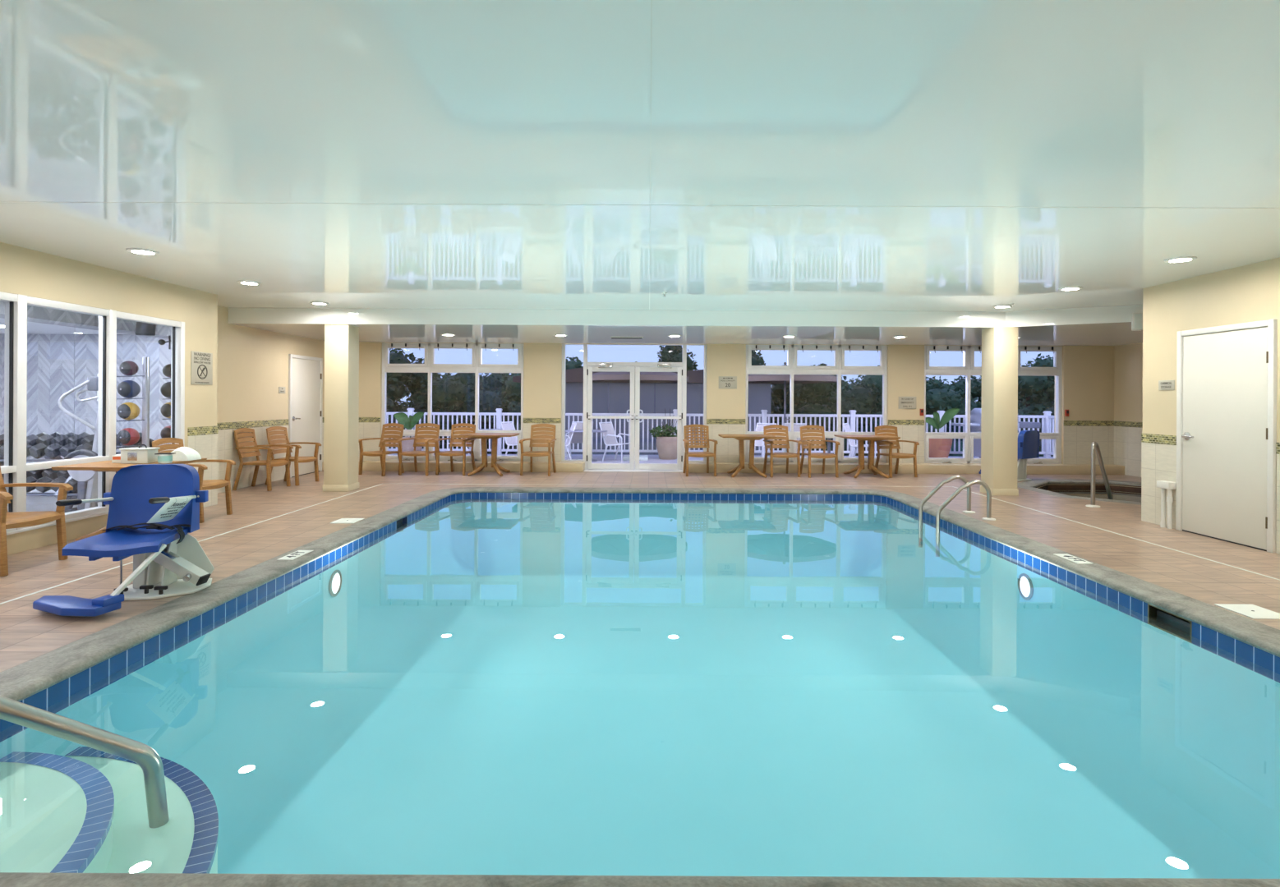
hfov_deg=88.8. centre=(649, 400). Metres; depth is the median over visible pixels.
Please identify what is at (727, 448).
trim
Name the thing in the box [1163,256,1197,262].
recessed light
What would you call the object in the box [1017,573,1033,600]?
lamp
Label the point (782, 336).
recessed light
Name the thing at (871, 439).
pedestal table
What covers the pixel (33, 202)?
trim
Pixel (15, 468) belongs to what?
window
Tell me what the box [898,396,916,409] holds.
sign
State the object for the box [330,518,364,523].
deck hatch
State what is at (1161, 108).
ceiling
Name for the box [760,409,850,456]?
railing panel
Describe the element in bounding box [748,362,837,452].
patio umbrella
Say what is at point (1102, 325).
ceiling
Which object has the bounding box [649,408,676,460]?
potted flowers
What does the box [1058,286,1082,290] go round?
recessed light
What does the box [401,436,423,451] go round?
pot
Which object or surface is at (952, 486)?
trim strip
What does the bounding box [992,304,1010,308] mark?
recessed light
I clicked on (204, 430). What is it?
trim
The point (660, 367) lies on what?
door
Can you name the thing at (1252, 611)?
deck hatch
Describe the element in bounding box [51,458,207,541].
pedestal table
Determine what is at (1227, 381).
door
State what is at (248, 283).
recessed light
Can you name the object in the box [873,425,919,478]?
armchair
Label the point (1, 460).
tray
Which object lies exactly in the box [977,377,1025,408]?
broadleaf tree
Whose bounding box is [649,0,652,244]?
trim
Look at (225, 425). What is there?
trim
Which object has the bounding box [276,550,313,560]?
depth marker
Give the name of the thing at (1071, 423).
trim
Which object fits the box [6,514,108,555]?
baseboard
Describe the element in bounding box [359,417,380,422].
trim
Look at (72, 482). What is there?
dumbbell
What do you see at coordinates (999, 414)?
column
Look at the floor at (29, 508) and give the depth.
8.41 m
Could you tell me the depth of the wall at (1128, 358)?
12.81 m
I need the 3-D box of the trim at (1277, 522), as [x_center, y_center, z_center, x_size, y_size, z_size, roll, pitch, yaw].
[5.960,0.985,1.800,0.010,0.950,8.800,0,0,0]
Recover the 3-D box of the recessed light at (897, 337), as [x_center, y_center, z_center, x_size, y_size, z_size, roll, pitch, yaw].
[4.436,-1.111,11.550,0.250,0.014,0.250,0,0,0]
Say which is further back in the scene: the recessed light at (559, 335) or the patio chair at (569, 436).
the patio chair at (569, 436)
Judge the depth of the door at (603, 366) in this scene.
13.29 m
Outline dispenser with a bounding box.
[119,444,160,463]
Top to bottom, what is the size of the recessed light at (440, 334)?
0.014 m
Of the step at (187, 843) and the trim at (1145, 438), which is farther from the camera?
the trim at (1145, 438)
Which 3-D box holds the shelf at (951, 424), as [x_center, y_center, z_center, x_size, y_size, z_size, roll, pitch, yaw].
[7.837,0.609,16.190,0.480,0.060,0.540,0,0,0]
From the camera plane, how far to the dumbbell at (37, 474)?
8.19 m
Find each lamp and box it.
[328,570,341,596]
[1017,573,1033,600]
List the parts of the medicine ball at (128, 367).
grip panel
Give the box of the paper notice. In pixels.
[147,498,192,523]
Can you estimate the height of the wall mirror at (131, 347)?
2.450 m
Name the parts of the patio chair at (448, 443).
arm frame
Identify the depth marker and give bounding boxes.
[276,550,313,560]
[1052,553,1093,564]
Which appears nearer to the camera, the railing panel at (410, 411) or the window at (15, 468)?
the window at (15, 468)
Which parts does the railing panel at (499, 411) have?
post, rail, rail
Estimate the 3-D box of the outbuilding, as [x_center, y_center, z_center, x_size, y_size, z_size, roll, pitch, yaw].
[-0.005,0.970,24.475,9.200,4.120,4.850,0,0,0]
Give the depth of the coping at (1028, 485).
11.51 m
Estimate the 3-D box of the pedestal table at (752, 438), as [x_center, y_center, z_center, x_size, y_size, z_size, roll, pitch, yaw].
[1.860,1.059,12.450,1.020,0.769,0.820,0,0,0]
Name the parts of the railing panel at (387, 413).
rail, rail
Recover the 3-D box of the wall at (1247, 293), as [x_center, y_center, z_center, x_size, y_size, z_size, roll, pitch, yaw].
[7.760,0.064,2.600,3.580,2.810,10.600,0,0,0]
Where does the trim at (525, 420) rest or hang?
attached to the wall at (1088, 371)
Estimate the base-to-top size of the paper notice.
0.197 m
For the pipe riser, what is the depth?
7.41 m
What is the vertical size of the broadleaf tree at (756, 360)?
6.937 m
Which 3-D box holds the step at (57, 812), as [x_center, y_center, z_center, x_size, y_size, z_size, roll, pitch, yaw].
[-2.547,1.781,2.557,1.023,0.172,1.173,0,0,0]
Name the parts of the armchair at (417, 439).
leg, armrest, leg, seat, backrest, leg, armrest, leg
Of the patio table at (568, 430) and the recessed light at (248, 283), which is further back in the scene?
the patio table at (568, 430)
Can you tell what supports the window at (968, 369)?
in the wall at (1088, 371)
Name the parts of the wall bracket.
arm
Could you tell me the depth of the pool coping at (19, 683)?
3.70 m
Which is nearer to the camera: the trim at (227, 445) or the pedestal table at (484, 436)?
the trim at (227, 445)
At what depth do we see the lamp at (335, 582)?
6.35 m
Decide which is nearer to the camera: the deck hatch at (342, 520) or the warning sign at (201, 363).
the deck hatch at (342, 520)
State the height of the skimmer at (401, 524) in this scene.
0.154 m
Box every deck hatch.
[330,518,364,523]
[1214,603,1279,619]
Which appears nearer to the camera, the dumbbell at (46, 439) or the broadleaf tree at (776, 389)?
the dumbbell at (46, 439)
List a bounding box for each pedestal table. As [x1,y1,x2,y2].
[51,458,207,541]
[457,432,520,476]
[718,434,777,478]
[833,434,900,478]
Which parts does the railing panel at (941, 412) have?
post, rail, rail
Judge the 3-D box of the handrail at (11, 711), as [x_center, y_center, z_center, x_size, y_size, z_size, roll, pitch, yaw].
[-2.872,1.232,2.308,1.899,1.274,0.192,0,0,-42]
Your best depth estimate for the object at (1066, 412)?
13.17 m
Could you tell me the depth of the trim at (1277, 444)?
6.18 m
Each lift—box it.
[32,464,214,616]
[978,430,1040,481]
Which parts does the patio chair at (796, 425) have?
head rail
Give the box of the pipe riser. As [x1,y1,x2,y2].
[1156,480,1176,529]
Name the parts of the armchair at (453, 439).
leg, armrest, leg, seat, backrest, leg, armrest, leg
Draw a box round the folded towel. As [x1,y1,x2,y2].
[171,446,201,460]
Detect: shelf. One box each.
[116,375,144,377]
[116,397,144,400]
[116,419,144,421]
[116,445,144,447]
[950,423,980,426]
[1017,421,1040,428]
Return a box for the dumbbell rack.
[0,455,97,512]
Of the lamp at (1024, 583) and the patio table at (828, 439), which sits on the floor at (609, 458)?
the patio table at (828, 439)
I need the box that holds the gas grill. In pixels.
[950,408,1040,458]
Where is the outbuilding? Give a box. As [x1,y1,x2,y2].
[512,367,778,455]
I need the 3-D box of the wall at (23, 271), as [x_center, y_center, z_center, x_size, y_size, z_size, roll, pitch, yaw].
[-6.195,-0.006,3.030,0.810,2.810,11.460,0,0,0]
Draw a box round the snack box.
[111,455,120,463]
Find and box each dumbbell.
[0,434,4,446]
[0,434,39,457]
[26,434,54,457]
[26,468,59,492]
[26,469,45,479]
[28,434,68,459]
[35,469,69,492]
[44,434,83,459]
[50,476,66,492]
[59,434,94,457]
[65,478,78,492]
[74,443,92,451]
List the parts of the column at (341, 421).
skirting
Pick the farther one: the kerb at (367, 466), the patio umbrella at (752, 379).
the patio umbrella at (752, 379)
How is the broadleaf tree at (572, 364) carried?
on the ground
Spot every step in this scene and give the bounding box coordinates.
[0,751,114,873]
[64,746,218,874]
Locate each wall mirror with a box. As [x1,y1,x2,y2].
[0,317,74,492]
[74,315,171,473]
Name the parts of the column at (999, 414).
skirting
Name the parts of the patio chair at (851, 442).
rail, arm frame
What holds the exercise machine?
on the floor at (29, 508)
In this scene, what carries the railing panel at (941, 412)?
on the floor at (609, 458)
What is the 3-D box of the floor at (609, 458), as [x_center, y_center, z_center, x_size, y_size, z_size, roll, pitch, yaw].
[0.542,1.623,15.450,22.100,0.320,3.900,0,0,0]
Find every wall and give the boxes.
[0,242,217,446]
[26,496,97,504]
[216,305,324,423]
[359,342,1114,464]
[1114,342,1142,422]
[1142,257,1279,442]
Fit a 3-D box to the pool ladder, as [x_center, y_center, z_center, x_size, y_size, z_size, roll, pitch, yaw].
[3.838,1.435,8.170,0.720,0.929,0.650,0,0,0]
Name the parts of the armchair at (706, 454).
leg, armrest, leg, backrest, seat, leg, armrest, leg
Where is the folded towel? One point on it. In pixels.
(182, 453)
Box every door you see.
[288,354,322,478]
[586,363,635,469]
[634,363,682,469]
[1175,318,1277,553]
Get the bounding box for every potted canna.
[393,412,424,451]
[925,408,960,457]
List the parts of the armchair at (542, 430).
leg, armrest, leg, seat, backrest, leg, armrest, leg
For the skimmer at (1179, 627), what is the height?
0.154 m
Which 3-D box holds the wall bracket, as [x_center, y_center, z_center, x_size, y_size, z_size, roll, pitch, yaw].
[-6.243,-0.751,8.555,0.301,0.180,0.080,0,0,-33]
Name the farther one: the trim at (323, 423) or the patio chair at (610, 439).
the patio chair at (610, 439)
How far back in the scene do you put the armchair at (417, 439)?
12.66 m
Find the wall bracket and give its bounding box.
[158,335,171,349]
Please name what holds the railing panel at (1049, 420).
on the floor at (609, 458)
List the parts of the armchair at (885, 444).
leg, armrest, backrest, leg, seat, leg, armrest, leg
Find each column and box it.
[322,324,359,492]
[980,326,1018,496]
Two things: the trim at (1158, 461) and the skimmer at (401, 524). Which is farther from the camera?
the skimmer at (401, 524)
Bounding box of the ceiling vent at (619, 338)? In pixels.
[610,336,643,339]
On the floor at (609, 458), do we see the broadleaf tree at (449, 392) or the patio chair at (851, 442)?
the patio chair at (851, 442)
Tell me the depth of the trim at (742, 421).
13.19 m
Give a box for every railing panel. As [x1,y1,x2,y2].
[386,412,407,451]
[406,408,496,451]
[495,408,583,455]
[592,413,673,452]
[672,409,762,452]
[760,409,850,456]
[848,409,937,457]
[936,410,1045,454]
[1042,411,1054,458]
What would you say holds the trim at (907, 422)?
attached to the wall at (1088, 371)
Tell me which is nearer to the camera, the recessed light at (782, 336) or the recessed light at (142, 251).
the recessed light at (142, 251)
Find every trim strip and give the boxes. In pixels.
[0,483,382,604]
[446,483,952,487]
[952,486,1279,580]
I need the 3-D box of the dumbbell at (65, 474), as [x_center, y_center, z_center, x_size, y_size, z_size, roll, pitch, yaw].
[-7.375,0.988,8.120,0.155,0.297,0.424,0,0,11]
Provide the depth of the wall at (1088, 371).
13.20 m
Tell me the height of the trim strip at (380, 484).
0.004 m
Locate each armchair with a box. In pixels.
[0,466,73,576]
[151,437,235,523]
[232,428,293,491]
[264,426,321,485]
[358,423,404,476]
[396,423,440,475]
[434,423,475,475]
[519,423,556,476]
[682,424,718,476]
[762,424,801,477]
[799,425,839,478]
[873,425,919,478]
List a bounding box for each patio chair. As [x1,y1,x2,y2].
[446,436,470,455]
[500,421,517,455]
[565,421,593,458]
[565,422,576,460]
[598,421,630,462]
[754,423,776,456]
[782,423,806,457]
[842,423,875,457]
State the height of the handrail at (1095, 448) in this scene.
1.292 m
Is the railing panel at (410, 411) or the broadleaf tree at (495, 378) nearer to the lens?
the railing panel at (410, 411)
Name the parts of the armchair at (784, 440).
leg, armrest, leg, backrest, seat, leg, armrest, leg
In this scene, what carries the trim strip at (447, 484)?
on the floor at (27, 633)
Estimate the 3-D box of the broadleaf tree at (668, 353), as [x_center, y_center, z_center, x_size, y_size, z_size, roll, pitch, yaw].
[0.708,-0.085,33.802,4.529,6.506,4.113,0,0,-19]
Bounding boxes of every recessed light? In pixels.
[125,248,159,255]
[237,280,261,285]
[309,302,328,304]
[440,334,455,336]
[553,334,567,336]
[667,335,681,336]
[782,336,796,337]
[892,336,907,338]
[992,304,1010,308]
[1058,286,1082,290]
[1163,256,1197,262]
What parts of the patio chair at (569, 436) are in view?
leg, rail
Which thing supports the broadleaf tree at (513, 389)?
on the ground
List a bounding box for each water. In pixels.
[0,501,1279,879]
[1050,488,1141,494]
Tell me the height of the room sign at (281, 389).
0.115 m
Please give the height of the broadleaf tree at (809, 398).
4.582 m
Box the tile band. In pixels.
[0,492,1279,742]
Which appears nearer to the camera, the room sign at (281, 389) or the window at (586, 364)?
the room sign at (281, 389)
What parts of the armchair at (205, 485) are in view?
backrest, armrest, leg, seat, armrest, leg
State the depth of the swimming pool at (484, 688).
5.06 m
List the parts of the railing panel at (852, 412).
post, rail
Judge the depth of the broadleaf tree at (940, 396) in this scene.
28.84 m
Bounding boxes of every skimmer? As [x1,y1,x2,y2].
[395,515,407,533]
[1147,603,1192,643]
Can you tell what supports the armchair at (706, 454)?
on the floor at (27, 633)
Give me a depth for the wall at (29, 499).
8.68 m
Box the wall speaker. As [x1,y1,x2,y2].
[1131,312,1142,331]
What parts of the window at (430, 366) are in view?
sash, sash, sash, sash, sash, sash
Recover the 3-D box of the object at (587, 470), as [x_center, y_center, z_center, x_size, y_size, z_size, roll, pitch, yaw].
[-0.297,1.435,13.225,2.020,0.026,0.450,0,0,0]
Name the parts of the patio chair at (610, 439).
leg, rail, arm frame, leg, rail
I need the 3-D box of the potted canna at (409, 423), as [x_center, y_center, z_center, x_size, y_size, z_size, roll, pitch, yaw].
[-5.954,0.863,16.300,0.660,1.135,0.660,0,0,32]
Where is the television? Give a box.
[134,322,156,336]
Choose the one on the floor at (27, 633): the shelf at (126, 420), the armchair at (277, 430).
the armchair at (277, 430)
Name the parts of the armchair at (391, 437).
leg, armrest, seat, leg, leg, armrest, backrest, leg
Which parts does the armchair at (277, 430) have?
leg, backrest, leg, armrest, seat, leg, armrest, leg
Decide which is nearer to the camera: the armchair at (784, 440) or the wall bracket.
the wall bracket
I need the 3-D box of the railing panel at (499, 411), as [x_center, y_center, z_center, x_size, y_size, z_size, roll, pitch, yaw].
[-2.822,0.836,17.000,2.315,1.220,0.150,0,0,0]
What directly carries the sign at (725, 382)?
attached to the wall at (1088, 371)
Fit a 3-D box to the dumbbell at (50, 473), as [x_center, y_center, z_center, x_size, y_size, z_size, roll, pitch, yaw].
[-7.565,0.987,8.120,0.156,0.293,0.424,0,0,13]
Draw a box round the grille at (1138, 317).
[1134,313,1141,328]
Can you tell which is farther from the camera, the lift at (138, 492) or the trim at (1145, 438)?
the trim at (1145, 438)
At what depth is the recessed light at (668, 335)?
11.52 m
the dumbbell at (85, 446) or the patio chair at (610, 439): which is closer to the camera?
the dumbbell at (85, 446)
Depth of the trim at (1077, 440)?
13.19 m
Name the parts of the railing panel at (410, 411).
post, rail, rail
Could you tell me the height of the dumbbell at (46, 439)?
0.297 m
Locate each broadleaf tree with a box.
[386,348,423,448]
[386,384,410,428]
[393,357,515,454]
[405,372,515,419]
[473,372,520,454]
[565,356,583,369]
[656,345,698,371]
[751,349,783,424]
[770,374,848,450]
[774,363,882,455]
[830,365,882,454]
[925,375,981,427]
[925,375,1035,456]
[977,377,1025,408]
[1017,353,1054,456]
[1025,380,1054,456]
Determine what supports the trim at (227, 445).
attached to the wall at (253, 363)
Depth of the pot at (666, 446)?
15.96 m
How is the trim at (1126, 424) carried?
attached to the wall at (1128, 358)
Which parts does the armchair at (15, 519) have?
leg, leg, backrest, armrest, seat, armrest, leg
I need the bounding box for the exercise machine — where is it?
[57,376,98,510]
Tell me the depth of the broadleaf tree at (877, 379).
28.33 m
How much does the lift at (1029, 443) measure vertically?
0.910 m
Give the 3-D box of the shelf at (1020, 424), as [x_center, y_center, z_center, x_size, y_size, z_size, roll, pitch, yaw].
[9.282,0.616,16.190,0.530,0.140,0.540,0,0,0]
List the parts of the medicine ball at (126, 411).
grip panel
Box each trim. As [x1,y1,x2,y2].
[32,202,1279,208]
[187,425,218,436]
[187,433,217,507]
[216,418,288,429]
[217,425,288,493]
[322,423,323,461]
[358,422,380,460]
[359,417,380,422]
[523,418,561,423]
[523,423,561,461]
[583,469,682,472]
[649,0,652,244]
[706,418,745,424]
[706,423,745,462]
[888,419,924,425]
[888,424,924,463]
[1063,420,1114,426]
[1063,425,1114,464]
[1114,420,1142,428]
[1114,426,1142,477]
[1141,433,1176,445]
[1141,442,1176,529]
[1275,442,1279,454]
[1275,453,1279,554]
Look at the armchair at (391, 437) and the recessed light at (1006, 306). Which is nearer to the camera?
the recessed light at (1006, 306)
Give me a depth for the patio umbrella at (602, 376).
14.99 m
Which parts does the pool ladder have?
grab rail, grab rail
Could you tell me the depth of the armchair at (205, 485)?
7.77 m
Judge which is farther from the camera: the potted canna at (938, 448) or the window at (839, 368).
the potted canna at (938, 448)
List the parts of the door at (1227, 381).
handle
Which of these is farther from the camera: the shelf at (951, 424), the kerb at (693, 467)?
the shelf at (951, 424)
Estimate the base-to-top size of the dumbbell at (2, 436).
0.293 m
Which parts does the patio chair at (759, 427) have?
head rail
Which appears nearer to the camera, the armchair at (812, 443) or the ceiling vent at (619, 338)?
the ceiling vent at (619, 338)
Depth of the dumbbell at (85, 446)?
8.10 m
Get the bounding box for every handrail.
[0,695,168,828]
[1085,442,1112,507]
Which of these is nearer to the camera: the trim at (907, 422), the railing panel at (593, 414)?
the trim at (907, 422)
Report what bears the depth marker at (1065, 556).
on the pool coping at (19, 683)
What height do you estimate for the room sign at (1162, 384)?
0.115 m
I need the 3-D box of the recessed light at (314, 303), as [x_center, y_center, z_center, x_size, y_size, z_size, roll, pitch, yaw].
[-4.773,-1.397,9.460,0.250,0.014,0.250,0,0,0]
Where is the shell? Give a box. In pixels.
[1035,483,1141,502]
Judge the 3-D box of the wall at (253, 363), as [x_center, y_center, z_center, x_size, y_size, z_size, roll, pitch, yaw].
[-6.525,-0.008,11.105,0.150,2.810,4.690,0,0,0]
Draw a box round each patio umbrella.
[592,361,688,460]
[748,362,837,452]
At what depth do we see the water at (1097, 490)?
11.42 m
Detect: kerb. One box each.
[322,460,584,472]
[685,461,1124,474]
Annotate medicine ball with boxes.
[117,380,140,398]
[117,402,140,419]
[117,428,139,446]
[119,360,138,375]
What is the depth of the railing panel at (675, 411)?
16.97 m
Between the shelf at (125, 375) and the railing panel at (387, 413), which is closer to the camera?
the shelf at (125, 375)
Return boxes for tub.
[154,452,175,463]
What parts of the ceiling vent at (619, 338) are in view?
vent frame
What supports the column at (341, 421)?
on the floor at (27, 633)
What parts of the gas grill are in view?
lid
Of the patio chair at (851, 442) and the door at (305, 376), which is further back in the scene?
the patio chair at (851, 442)
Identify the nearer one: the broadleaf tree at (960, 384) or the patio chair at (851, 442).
the patio chair at (851, 442)
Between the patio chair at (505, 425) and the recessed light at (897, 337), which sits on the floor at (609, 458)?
the patio chair at (505, 425)
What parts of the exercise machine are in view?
post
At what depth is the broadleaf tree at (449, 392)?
25.87 m
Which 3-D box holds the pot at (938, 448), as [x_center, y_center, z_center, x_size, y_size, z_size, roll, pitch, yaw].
[7.244,1.196,16.350,0.700,0.600,0.700,0,0,0]
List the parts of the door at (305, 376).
handle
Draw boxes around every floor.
[0,470,1279,672]
[26,504,77,511]
[388,453,1053,465]
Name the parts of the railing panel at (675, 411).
post, rail, rail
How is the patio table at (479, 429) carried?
on the floor at (609, 458)
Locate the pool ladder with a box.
[918,475,995,557]
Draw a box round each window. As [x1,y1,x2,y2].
[0,291,184,535]
[381,342,523,461]
[561,344,706,469]
[745,345,887,463]
[924,345,1062,464]
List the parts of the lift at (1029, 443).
mast plate, plate, mast plate, backrest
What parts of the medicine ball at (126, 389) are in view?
grip panel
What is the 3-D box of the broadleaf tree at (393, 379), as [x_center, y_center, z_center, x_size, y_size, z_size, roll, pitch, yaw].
[-11.203,0.446,25.152,6.670,5.072,4.862,0,0,21]
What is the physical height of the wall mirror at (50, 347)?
2.450 m
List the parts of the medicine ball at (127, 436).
grip panel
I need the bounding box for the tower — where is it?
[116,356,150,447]
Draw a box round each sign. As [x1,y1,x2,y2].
[190,350,212,385]
[278,386,285,393]
[718,376,736,388]
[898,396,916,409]
[1158,380,1174,390]
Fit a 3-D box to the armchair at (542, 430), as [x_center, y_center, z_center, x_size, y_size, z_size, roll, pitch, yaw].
[-2.101,0.944,12.505,0.614,0.958,0.642,0,0,6]
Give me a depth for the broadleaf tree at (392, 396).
36.77 m
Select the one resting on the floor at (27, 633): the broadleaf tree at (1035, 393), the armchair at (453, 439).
the armchair at (453, 439)
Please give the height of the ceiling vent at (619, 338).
0.022 m
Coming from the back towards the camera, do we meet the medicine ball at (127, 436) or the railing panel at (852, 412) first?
the railing panel at (852, 412)
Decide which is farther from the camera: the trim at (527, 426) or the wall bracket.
the trim at (527, 426)
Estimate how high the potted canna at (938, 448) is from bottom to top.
1.293 m
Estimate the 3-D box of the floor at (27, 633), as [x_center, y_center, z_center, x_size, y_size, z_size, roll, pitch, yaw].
[1.468,1.437,5.400,15.850,0.001,16.200,0,0,0]
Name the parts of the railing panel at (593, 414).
rail, rail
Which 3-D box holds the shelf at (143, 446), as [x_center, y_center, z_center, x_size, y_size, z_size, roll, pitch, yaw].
[-6.588,0.586,8.300,0.296,0.026,0.040,0,0,-12]
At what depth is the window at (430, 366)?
13.26 m
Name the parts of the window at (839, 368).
sash, sash, sash, sash, sash, sash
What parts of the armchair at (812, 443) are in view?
leg, armrest, leg, backrest, seat, leg, armrest, leg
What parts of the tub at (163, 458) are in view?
lid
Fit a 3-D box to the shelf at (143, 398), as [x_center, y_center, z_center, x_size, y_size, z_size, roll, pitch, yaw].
[-6.585,-0.017,8.300,0.296,0.026,0.040,0,0,-12]
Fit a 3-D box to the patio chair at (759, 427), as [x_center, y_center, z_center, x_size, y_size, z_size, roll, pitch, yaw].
[2.583,1.012,15.246,0.590,0.930,0.670,0,0,40]
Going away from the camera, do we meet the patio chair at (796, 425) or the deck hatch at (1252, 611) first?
the deck hatch at (1252, 611)
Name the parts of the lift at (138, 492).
armrest, knob, chain, seat, knob, backrest, mast plate, knob, plate, mast plate, label plate, armrest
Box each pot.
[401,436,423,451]
[656,436,676,460]
[929,438,953,457]
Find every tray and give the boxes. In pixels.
[0,459,63,461]
[26,492,77,496]
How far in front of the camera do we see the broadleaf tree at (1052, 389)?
26.71 m
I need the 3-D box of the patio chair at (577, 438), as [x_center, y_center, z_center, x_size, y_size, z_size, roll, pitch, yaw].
[-1.734,0.990,16.294,0.590,0.930,0.670,0,0,-20]
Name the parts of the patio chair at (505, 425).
rail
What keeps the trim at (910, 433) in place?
attached to the wall at (1088, 371)
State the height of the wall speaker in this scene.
0.240 m
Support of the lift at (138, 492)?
on the floor at (27, 633)
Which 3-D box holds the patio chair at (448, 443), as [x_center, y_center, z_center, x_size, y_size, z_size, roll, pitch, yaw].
[-4.446,0.977,15.610,0.670,0.930,0.590,0,0,-10]
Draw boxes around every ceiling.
[0,0,1279,312]
[228,304,1142,345]
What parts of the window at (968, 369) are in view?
sash, sash, sash, sash, sash, sash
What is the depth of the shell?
11.80 m
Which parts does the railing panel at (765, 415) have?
post, rail, rail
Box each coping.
[0,487,1279,886]
[1017,478,1141,504]
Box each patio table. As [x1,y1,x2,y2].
[478,428,514,447]
[565,429,607,461]
[824,431,843,453]
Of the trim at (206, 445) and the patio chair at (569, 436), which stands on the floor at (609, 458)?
the patio chair at (569, 436)
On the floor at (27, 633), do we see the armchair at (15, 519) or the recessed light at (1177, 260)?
the armchair at (15, 519)
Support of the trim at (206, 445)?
attached to the wall at (23, 271)
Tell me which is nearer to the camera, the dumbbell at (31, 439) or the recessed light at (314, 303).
the dumbbell at (31, 439)
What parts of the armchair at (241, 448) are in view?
leg, backrest, armrest, leg, seat, leg, armrest, leg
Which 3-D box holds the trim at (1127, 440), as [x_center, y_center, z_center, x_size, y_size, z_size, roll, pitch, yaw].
[9.390,1.002,10.550,0.010,0.950,5.300,0,0,0]
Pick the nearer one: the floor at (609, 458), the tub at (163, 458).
the tub at (163, 458)
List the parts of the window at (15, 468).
sill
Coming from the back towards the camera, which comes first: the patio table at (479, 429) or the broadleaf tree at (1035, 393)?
the broadleaf tree at (1035, 393)

